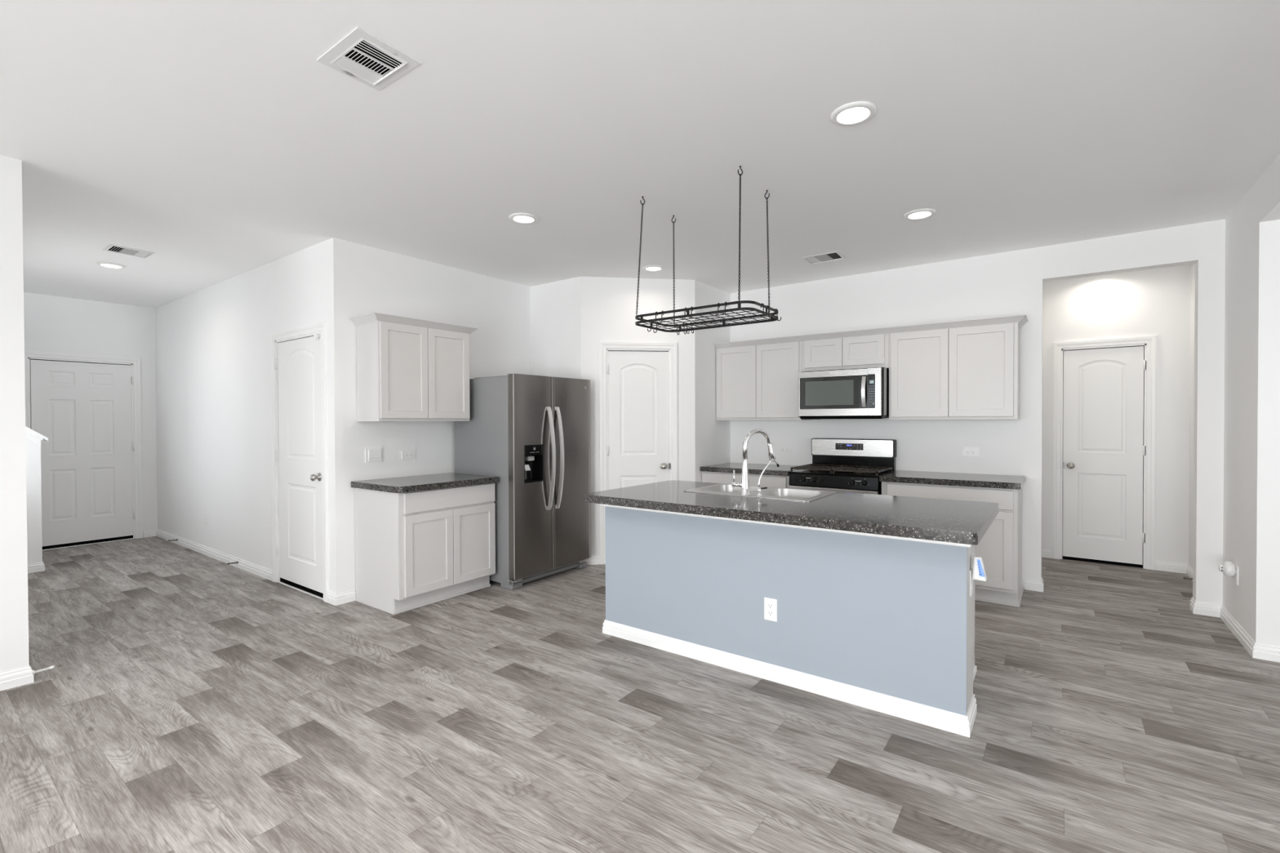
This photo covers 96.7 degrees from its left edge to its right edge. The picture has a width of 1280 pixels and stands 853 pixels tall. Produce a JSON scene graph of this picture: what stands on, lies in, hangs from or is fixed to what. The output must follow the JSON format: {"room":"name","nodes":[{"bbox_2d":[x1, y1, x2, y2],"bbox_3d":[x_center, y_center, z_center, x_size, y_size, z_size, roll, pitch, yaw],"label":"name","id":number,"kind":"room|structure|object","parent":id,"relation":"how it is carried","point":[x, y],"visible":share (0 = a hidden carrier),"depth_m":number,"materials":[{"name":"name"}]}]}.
{"room":"open-plan kitchen","nodes":[
{"label":"open-plan kitchen","id":0,"kind":"room"},
{"bbox_2d":[0,155,29,673],"bbox_3d":[-4.303,-0.001,1.610,0.120,2.736,3.495,0,1,36],"label":"wall","id":1,"kind":"structure","parent":0,"point":[14,607],"depth_m":2.94,"materials":[{"name":"paint"}]},
{"bbox_2d":[0,561,44,691],"bbox_3d":[-5.413,1.316,2.796,3.335,0.084,3.865,0,1,36],"label":"baseboard","id":2,"kind":"structure","parent":1,"relation":"attached to","point":[24,676],"depth_m":2.96,"materials":[{"name":"paint"}]},
{"bbox_2d":[32,665,54,674],"bbox_3d":[-3.184,1.300,3.039,0.023,0.023,0.080,0,1,36],"label":"door stop","id":3,"kind":"object","parent":1,"relation":"attached to","point":[53,666],"visible":1,"depth_m":3.04,"materials":[{"name":"white metal"}]},
{"bbox_2d":[26,438,42,564],"bbox_3d":[-6.040,0.107,4.624,0.120,2.468,1.610,0,1,36],"label":"wall","id":4,"kind":"structure","parent":0,"point":[33,485],"depth_m":5.20,"materials":[{"name":"paint"}]},
{"bbox_2d":[25,426,48,445],"bbox_3d":[-6.027,-0.496,4.634,0.185,1.360,1.655,0,1,36],"label":"trim","id":5,"kind":"structure","parent":4,"relation":"attached to","point":[32,435],"depth_m":5.19,"materials":[{"name":"paint"}]},
{"bbox_2d":[23,292,157,530],"bbox_3d":[-6.748,-0.036,5.688,0.120,2.736,2.968,0,1,36],"label":"wall","id":6,"kind":"structure","parent":0,"point":[52,324],"depth_m":6.52,"materials":[{"name":"paint"}]},
{"bbox_2d":[29,360,134,549],"bbox_3d":[-6.199,0.301,6.364,0.061,2.025,0.830,0,1,36],"label":"door","id":7,"kind":"structure","parent":6,"relation":"in","point":[83,410],"depth_m":6.35,"materials":[{"name":"paint"}]},
{"bbox_2d":[24,350,142,538],"bbox_3d":[-6.233,0.261,6.372,0.137,2.124,0.978,0,1,36],"label":"door frame","id":8,"kind":"structure","parent":6,"relation":"attached to","point":[32,355],"depth_m":6.67,"materials":[{"name":"paint"}]},
{"bbox_2d":[155,237,352,593],"bbox_3d":[-4.059,-0.044,5.626,4.525,2.736,0.120,0,1,36],"label":"wall","id":9,"kind":"structure","parent":0,"point":[213,411],"depth_m":5.29,"materials":[{"name":"paint"}]},
{"bbox_2d":[142,528,272,581],"bbox_3d":[-4.521,1.282,5.826,3.314,0.084,0.133,0,1,36],"label":"baseboard","id":10,"kind":"structure","parent":9,"relation":"attached to","point":[261,571],"depth_m":5.71,"materials":[{"name":"paint"}]},
{"bbox_2d":[274,336,323,597],"bbox_3d":[-2.766,0.309,4.601,0.816,2.030,0.102,0,1,36],"label":"door","id":11,"kind":"structure","parent":9,"relation":"in","point":[298,362],"depth_m":4.61,"materials":[{"name":"paint"}]},
{"bbox_2d":[313,333,320,340],"bbox_3d":[-2.480,-0.688,4.371,0.050,0.050,0.042,0,1,36],"label":"flip latch","id":12,"kind":"object","parent":11,"relation":"attached to","point":[317,335],"visible":0.9,"depth_m":4.36,"materials":[{"name":"white plastic"}]},
{"bbox_2d":[270,321,328,602],"bbox_3d":[-2.728,0.268,4.639,0.968,2.124,0.137,0,1,36],"label":"door frame","id":13,"kind":"structure","parent":9,"relation":"attached to","point":[317,327],"depth_m":4.68,"materials":[{"name":"paint"}]},
{"bbox_2d":[326,589,355,605],"bbox_3d":[-2.273,1.290,4.331,0.132,0.084,0.152,0,1,36],"label":"baseboard","id":14,"kind":"structure","parent":9,"relation":"attached to","point":[333,598],"depth_m":4.29,"materials":[{"name":"paint"}]},
{"bbox_2d":[349,241,530,589],"bbox_3d":[-1.671,-0.047,5.156,0.120,2.736,1.952,0,1,36],"label":"wall","id":15,"kind":"structure","parent":0,"point":[381,281],"depth_m":4.85,"materials":[{"name":"paint"}]},
{"bbox_2d":[364,447,382,462],"bbox_3d":[-2.089,0.226,4.477,0.013,0.114,0.140,0,1,36],"label":"wall switch","id":16,"kind":"object","parent":15,"relation":"attached to","point":[371,455],"visible":1,"depth_m":4.47,"materials":[{"name":"white plastic"}]},
{"bbox_2d":[401,450,415,459],"bbox_3d":[-1.916,0.237,4.717,0.008,0.072,0.117,0,1,36],"label":"wall outlet","id":17,"kind":"object","parent":15,"relation":"attached to","point":[406,455],"visible":1,"depth_m":4.71,"materials":[{"name":"white plastic"}]},
{"bbox_2d":[349,312,478,421],"bbox_3d":[-1.790,-0.436,4.582,0.362,0.787,0.910,0,1,36],"label":"upper cabinet","id":18,"kind":"object","parent":15,"relation":"attached to","point":[408,369],"visible":1,"depth_m":4.37,"materials":[{"name":"paint"}]},
{"bbox_2d":[529,276,581,378],"bbox_3d":[-0.850,-0.055,5.689,0.811,2.736,0.120,0,1,36],"label":"wall","id":19,"kind":"structure","parent":0,"point":[554,306],"depth_m":5.58,"materials":[{"name":"paint"}]},
{"bbox_2d":[580,276,695,555],"bbox_3d":[-0.019,-0.056,5.535,1.107,2.736,0.120,0,1,-8],"label":"wall","id":20,"kind":"structure","parent":0,"point":[608,307],"depth_m":5.46,"materials":[{"name":"paint"}]},
{"bbox_2d":[584,555,599,564],"bbox_3d":[-0.581,1.273,5.456,0.409,0.084,0.094,0,1,18],"label":"baseboard","id":21,"kind":"structure","parent":20,"relation":"attached to","point":[593,560],"depth_m":5.42,"materials":[{"name":"paint"}]},
{"bbox_2d":[606,351,670,489],"bbox_3d":[-0.013,0.286,5.475,0.616,2.018,0.102,0,1,-8],"label":"door","id":22,"kind":"structure","parent":20,"relation":"in","point":[637,448],"depth_m":5.49,"materials":[{"name":"paint"}]},
{"bbox_2d":[599,341,677,564],"bbox_3d":[-0.017,0.250,5.527,0.753,2.124,0.137,0,1,-8],"label":"door frame","id":23,"kind":"structure","parent":20,"relation":"attached to","point":[604,346],"depth_m":5.43,"materials":[{"name":"paint"}]},
{"bbox_2d":[0,0,1279,308],"bbox_3d":[-0.925,-1.457,3.206,13.100,0.120,10.500,0,1,36],"label":"ceiling","id":24,"kind":"structure","parent":0,"point":[211,138],"depth_m":2.66,"materials":[{"name":"paint"}]},
{"bbox_2d":[96,262,126,268],"bbox_3d":[-4.591,-1.397,4.943,0.194,0.012,0.194,0,1,36],"label":"recessed light","id":25,"kind":"object","parent":24,"relation":"in","point":[107,264],"visible":1,"depth_m":4.93,"materials":[{"name":"white plastic"}]},
{"bbox_2d":[102,244,155,257],"bbox_3d":[-4.077,-1.394,4.545,0.235,0.012,0.270,0,1,36],"label":"ceiling vent","id":26,"kind":"object","parent":24,"relation":"in","point":[118,249],"visible":1,"depth_m":4.53,"materials":[{"name":"metal"}]},
{"bbox_2d":[316,26,421,90],"bbox_3d":[-1.027,-1.378,2.158,0.302,0.014,0.244,0,1,36],"label":"ceiling vent","id":27,"kind":"object","parent":24,"relation":"in","point":[360,55],"visible":1,"depth_m":2.15,"materials":[{"name":"metal"}]},
{"bbox_2d":[508,213,537,223],"bbox_3d":[-0.783,-1.397,3.829,0.194,0.012,0.194,0,1,36],"label":"recessed light","id":28,"kind":"object","parent":24,"relation":"in","point":[521,218],"visible":1,"depth_m":3.82,"materials":[{"name":"white plastic"}]},
{"bbox_2d":[642,264,663,271],"bbox_3d":[0.119,-1.413,5.090,0.194,0.012,0.194,0,1,36],"label":"recessed light","id":29,"kind":"object","parent":24,"relation":"in","point":[652,268],"visible":1,"depth_m":5.08,"materials":[{"name":"white plastic"}]},
{"bbox_2d":[635,175,777,332],"bbox_3d":[0.390,-0.994,3.406,0.791,0.740,0.447,0,1,36],"label":"pot rack","id":30,"kind":"object","parent":24,"relation":"hanging from","point":[642,320],"visible":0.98,"depth_m":3.38,"materials":[{"name":"black metal"}]},
{"bbox_2d":[801,250,845,263],"bbox_3d":[1.546,-1.415,4.785,0.300,0.012,0.240,0,1,36],"label":"ceiling vent","id":31,"kind":"object","parent":24,"relation":"in","point":[834,255],"visible":1,"depth_m":4.77,"materials":[{"name":"metal"}]},
{"bbox_2d":[830,101,876,125],"bbox_3d":[0.950,-1.389,2.536,0.194,0.012,0.194,0,1,36],"label":"recessed light","id":32,"kind":"object","parent":24,"relation":"in","point":[855,113],"visible":1,"depth_m":2.52,"materials":[{"name":"white plastic"}]},
{"bbox_2d":[903,208,936,219],"bbox_3d":[1.855,-1.405,3.776,0.194,0.012,0.194,0,1,36],"label":"recessed light","id":33,"kind":"object","parent":24,"relation":"in","point":[918,214],"visible":1,"depth_m":3.77,"materials":[{"name":"white plastic"}]},
{"bbox_2d":[0,536,1279,852],"bbox_3d":[-0.905,1.339,3.268,15.040,0.001,10.686,0,1,36],"label":"floor","id":34,"kind":"structure","parent":0,"point":[191,701],"depth_m":2.48,"materials":[{"name":"grey laminate"}]},
{"bbox_2d":[42,537,133,551],"bbox_3d":[-6.232,1.319,6.386,0.114,0.008,0.816,0,1,36],"label":"threshold","id":35,"kind":"object","parent":34,"relation":"on","point":[130,538],"visible":0.31,"depth_m":6.37,"materials":[{"name":"paint"}]},
{"bbox_2d":[278,581,323,599],"bbox_3d":[-2.723,1.327,4.652,0.806,0.006,0.114,0,1,36],"label":"threshold","id":36,"kind":"object","parent":34,"relation":"on","point":[280,582],"visible":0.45,"depth_m":4.60,"materials":[{"name":"paint"}]},
{"bbox_2d":[354,482,495,614],"bbox_3d":[-1.685,0.894,4.511,0.620,0.868,0.856,0,1,36],"label":"base cabinet","id":37,"kind":"object","parent":34,"relation":"on","point":[415,549],"visible":0.95,"depth_m":4.24,"materials":[{"name":"paint"}]},
{"bbox_2d":[351,472,498,493],"bbox_3d":[-1.679,0.437,4.494,0.650,0.045,0.878,0,1,36],"label":"countertop","id":38,"kind":"structure","parent":37,"relation":"on","point":[447,480],"depth_m":4.33,"materials":[{"name":"stone"}]},
{"bbox_2d":[454,373,591,590],"bbox_3d":[-1.020,0.446,5.135,0.875,1.748,0.934,0,1,36],"label":"refrigerator","id":39,"kind":"object","parent":34,"relation":"on","point":[531,433],"visible":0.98,"depth_m":4.80,"materials":[{"name":"grey metal"}]},
{"bbox_2d":[702,471,790,488],"bbox_3d":[1.157,0.874,5.624,0.912,0.868,0.628,0,1,36],"label":"base cabinet","id":40,"kind":"object","parent":34,"relation":"on","point":[773,481],"visible":0.12,"depth_m":5.32,"materials":[{"name":"paint"}]},
{"bbox_2d":[700,462,799,475],"bbox_3d":[1.149,0.416,5.615,0.905,0.045,0.646,0,1,36],"label":"countertop","id":41,"kind":"structure","parent":40,"relation":"on","point":[753,468],"depth_m":5.47,"materials":[{"name":"stone"}]},
{"bbox_2d":[601,504,977,737],"bbox_3d":[0.819,0.898,3.373,2.066,0.868,0.786,0,1,36],"label":"kitchen island","id":42,"kind":"object","parent":34,"relation":"on","point":[879,623],"visible":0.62,"depth_m":2.89,"materials":[{"name":"blue paint"}]},
{"bbox_2d":[764,597,777,622],"bbox_3d":[0.688,0.964,2.997,0.072,0.117,0.008,0,1,36],"label":"wall outlet","id":43,"kind":"object","parent":42,"relation":"attached to","point":[770,604],"visible":1,"depth_m":3.00,"materials":[{"name":"white plastic"}]},
{"bbox_2d":[767,603,773,608],"bbox_3d":[0.688,0.944,2.997,0.033,0.028,0.008,0,1,36],"label":"receptacle","id":44,"kind":"object","parent":43,"relation":"attached to","point":[770,606],"depth_m":2.99,"materials":[{"name":"white plastic"}]},
{"bbox_2d":[767,610,773,616],"bbox_3d":[0.688,0.983,2.998,0.033,0.028,0.008,0,1,36],"label":"receptacle","id":45,"kind":"object","parent":43,"relation":"attached to","point":[770,613],"depth_m":2.99,"materials":[{"name":"white plastic"}]},
{"bbox_2d":[583,480,998,545],"bbox_3d":[0.792,0.440,3.300,2.114,0.048,1.018,0,1,36],"label":"island countertop","id":46,"kind":"structure","parent":42,"relation":"on","point":[952,521],"depth_m":2.92,"materials":[{"name":"stone"}]},
{"bbox_2d":[731,428,775,495],"bbox_3d":[0.703,0.211,3.461,0.302,0.396,0.089,0,1,-19],"label":"kitchen faucet","id":47,"kind":"object","parent":46,"relation":"on","point":[744,485],"visible":0.98,"depth_m":3.42,"materials":[{"name":"silver metal"}]},
{"bbox_2d":[739,459,750,495],"bbox_3d":[0.631,0.305,3.423,0.062,0.210,0.062,0,1,36],"label":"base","id":48,"kind":"object","parent":47,"relation":"on","point":[744,484],"depth_m":3.41,"materials":[{"name":"silver metal"}]},
{"bbox_2d":[684,483,836,502],"bbox_3d":[0.754,0.502,3.600,0.823,0.188,0.518,0,1,36],"label":"sink","id":49,"kind":"object","parent":46,"relation":"in","point":[776,493],"visible":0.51,"depth_m":3.65,"materials":[{"name":"metal"}]},
{"bbox_2d":[755,459,779,496],"bbox_3d":[0.763,0.303,3.390,0.164,0.213,0.037,0,1,-24],"label":"water tap","id":50,"kind":"object","parent":46,"relation":"on","point":[758,490],"visible":1,"depth_m":3.37,"materials":[{"name":"silver metal"}]},
{"bbox_2d":[755,488,762,496],"bbox_3d":[0.706,0.388,3.365,0.038,0.045,0.037,0,1,36],"label":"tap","id":51,"kind":"object","parent":50,"relation":"on","point":[759,490],"depth_m":3.36,"materials":[{"name":"silver metal"}]},
{"bbox_2d":[969,567,973,596],"bbox_3d":[1.501,0.704,2.576,0.008,0.117,0.072,0,1,36],"label":"wall outlet","id":52,"kind":"object","parent":42,"relation":"attached to","point":[971,569],"visible":0.94,"depth_m":2.55,"materials":[{"name":"white plastic"}]},
{"bbox_2d":[972,555,986,581],"bbox_3d":[1.517,0.636,2.546,0.057,0.109,0.054,0,1,36],"label":"plug","id":53,"kind":"object","parent":52,"relation":"attached to","point":[979,573],"visible":1,"depth_m":2.53,"materials":[{"name":"white plastic"}]},
{"bbox_2d":[788,438,896,494],"bbox_3d":[1.804,0.715,5.090,0.766,1.192,0.703,0,1,36],"label":"gas range","id":54,"kind":"object","parent":34,"relation":"on","point":[851,465],"visible":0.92,"depth_m":5.10,"materials":[{"name":"black metal"}]},
{"bbox_2d":[788,469,893,477],"bbox_3d":[1.800,0.405,5.082,0.766,0.012,0.557,0,1,36],"label":"cooktop","id":55,"kind":"object","parent":54,"relation":"in","point":[801,473],"depth_m":4.91,"materials":[{"name":"black metal"}]},
{"bbox_2d":[881,481,1023,607],"bbox_3d":[2.529,0.880,4.615,0.942,0.868,0.628,0,1,36],"label":"base cabinet","id":56,"kind":"object","parent":34,"relation":"on","point":[1000,548],"visible":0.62,"depth_m":4.19,"materials":[{"name":"paint"}]},
{"bbox_2d":[879,470,1024,489],"bbox_3d":[2.522,0.422,4.604,0.955,0.045,0.646,0,1,36],"label":"countertop","id":57,"kind":"structure","parent":56,"relation":"on","point":[976,480],"depth_m":4.44,"materials":[{"name":"stone"}]},
{"bbox_2d":[694,280,730,482],"bbox_3d":[0.743,-0.062,5.930,0.120,2.736,0.855,0,1,36],"label":"wall","id":58,"kind":"structure","parent":0,"point":[713,436],"depth_m":5.75,"materials":[{"name":"paint"}]},
{"bbox_2d":[729,218,1225,605],"bbox_3d":[2.574,-0.059,5.040,3.885,2.736,0.120,0,1,36],"label":"wall","id":59,"kind":"structure","parent":0,"point":[1008,283],"depth_m":4.63,"materials":[{"name":"paint"}]},
{"bbox_2d":[715,342,813,420],"bbox_3d":[1.241,-0.444,5.733,0.909,0.760,0.326,0,1,36],"label":"upper cabinet","id":60,"kind":"object","parent":59,"relation":"attached to","point":[754,382],"visible":0.84,"depth_m":5.59,"materials":[{"name":"paint"}]},
{"bbox_2d":[779,446,791,453],"bbox_3d":[1.474,0.239,5.773,0.117,0.072,0.008,0,1,36],"label":"wall outlet","id":61,"kind":"object","parent":59,"relation":"attached to","point":[783,450],"visible":1,"depth_m":5.77,"materials":[{"name":"white plastic"}]},
{"bbox_2d":[802,333,888,371],"bbox_3d":[1.915,-0.664,5.234,0.765,0.314,0.326,0,1,36],"label":"upper cabinet","id":62,"kind":"object","parent":59,"relation":"attached to","point":[866,351],"visible":0.7,"depth_m":5.09,"materials":[{"name":"paint"}]},
{"bbox_2d":[798,367,888,419],"bbox_3d":[1.870,-0.284,5.156,0.726,0.440,0.515,0,1,36],"label":"microwave","id":63,"kind":"object","parent":62,"relation":"attached to","point":[859,393],"visible":0.99,"depth_m":4.95,"materials":[{"name":"silver metal"}]},
{"bbox_2d":[799,415,888,418],"bbox_3d":[1.879,-0.081,5.175,0.712,0.026,0.464,0,1,36],"label":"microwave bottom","id":64,"kind":"object","parent":63,"relation":"attached to","point":[801,416],"depth_m":4.98,"materials":[{"name":"black plastic"}]},
{"bbox_2d":[888,323,1020,419],"bbox_3d":[2.597,-0.438,4.735,0.925,0.760,0.326,0,1,36],"label":"upper cabinet","id":65,"kind":"object","parent":59,"relation":"attached to","point":[969,372],"visible":0.98,"depth_m":4.58,"materials":[{"name":"paint"}]},
{"bbox_2d":[713,314,1027,348],"bbox_3d":[1.933,-0.821,5.200,2.653,0.053,0.361,0,1,36],"label":"crown molding","id":66,"kind":"structure","parent":65,"relation":"attached to","point":[1021,320],"depth_m":4.88,"materials":[{"name":"paint"}]},
{"bbox_2d":[962,448,978,457],"bbox_3d":[2.790,0.219,4.805,0.117,0.072,0.008,0,1,36],"label":"wall outlet","id":67,"kind":"object","parent":59,"relation":"attached to","point":[973,452],"visible":1,"depth_m":4.80,"materials":[{"name":"white plastic"}]},
{"bbox_2d":[1024,577,1044,591],"bbox_3d":[3.185,1.270,4.598,0.123,0.084,0.135,0,1,36],"label":"baseboard","id":68,"kind":"structure","parent":59,"relation":"attached to","point":[1029,584],"depth_m":4.55,"materials":[{"name":"paint"}]},
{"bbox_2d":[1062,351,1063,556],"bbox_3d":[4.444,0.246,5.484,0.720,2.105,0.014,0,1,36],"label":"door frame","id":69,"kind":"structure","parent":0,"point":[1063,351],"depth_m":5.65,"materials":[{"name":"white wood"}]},
{"bbox_2d":[1041,264,1190,564],"bbox_3d":[4.429,-0.069,5.407,1.370,2.736,0.120,0,1,36],"label":"wall","id":70,"kind":"structure","parent":0,"point":[1153,301],"depth_m":5.15,"materials":[{"name":"paint"}]},
{"bbox_2d":[1062,346,1146,567],"bbox_3d":[4.371,0.280,5.375,0.608,2.032,0.102,0,1,36],"label":"door","id":71,"kind":"structure","parent":70,"relation":"in","point":[1104,450],"depth_m":5.38,"materials":[{"name":"paint"}]},
{"bbox_2d":[1052,335,1156,569],"bbox_3d":[4.397,0.237,5.421,0.758,2.124,0.137,0,1,36],"label":"door frame","id":72,"kind":"structure","parent":70,"relation":"attached to","point":[1150,398],"depth_m":5.22,"materials":[{"name":"paint"}]},
{"bbox_2d":[1188,154,1279,646],"bbox_3d":[1.953,-0.015,0.997,0.135,2.736,9.920,0,1,36],"label":"wall","id":73,"kind":"structure","parent":0,"point":[1251,411],"depth_m":3.33,"materials":[{"name":"paint"}]},
{"bbox_2d":[1155,560,1192,581],"bbox_3d":[4.388,1.266,4.588,0.218,0.084,1.275,0,1,36],"label":"baseboard","id":74,"kind":"structure","parent":73,"relation":"attached to","point":[1187,569],"depth_m":5.08,"materials":[{"name":"paint"}]},
{"bbox_2d":[1234,564,1238,585],"bbox_3d":[3.782,0.942,3.611,0.008,0.117,0.072,0,1,36],"label":"wall outlet","id":75,"kind":"object","parent":73,"relation":"attached to","point":[1236,576],"visible":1,"depth_m":3.60,"materials":[{"name":"white plastic"}]},
{"bbox_2d":[1218,560,1235,577],"bbox_3d":[3.759,0.912,3.646,0.070,0.100,0.100,0,1,36],"label":"plug","id":76,"kind":"object","parent":75,"relation":"attached to","point":[1228,568],"visible":1,"depth_m":3.62,"materials":[{"name":"white plastic"}]},
{"bbox_3d":[3.513,-0.064,5.215,0.120,2.736,1.275,0,1,36],"label":"wall","id":77,"kind":"structure","parent":0,"visible":0},
{"bbox_2d":[1041,548,1052,558],"bbox_3d":[3.732,1.261,5.291,0.152,0.084,0.920,0,1,36],"label":"baseboard","id":78,"kind":"structure","parent":77,"relation":"attached to","point":[1046,553],"depth_m":5.63,"materials":[{"name":"paint"}]},
{"bbox_3d":[4.689,-0.039,2.465,2.565,2.736,0.120,0,1,36],"label":"wall","id":79,"kind":"structure","parent":0,"visible":0},
{"bbox_2d":[1189,597,1279,662],"bbox_3d":[4.824,1.282,2.882,2.833,0.084,0.956,0,1,36],"label":"baseboard","id":80,"kind":"structure","parent":79,"relation":"attached to","point":[1257,651],"depth_m":3.53,"materials":[{"name":"paint"}]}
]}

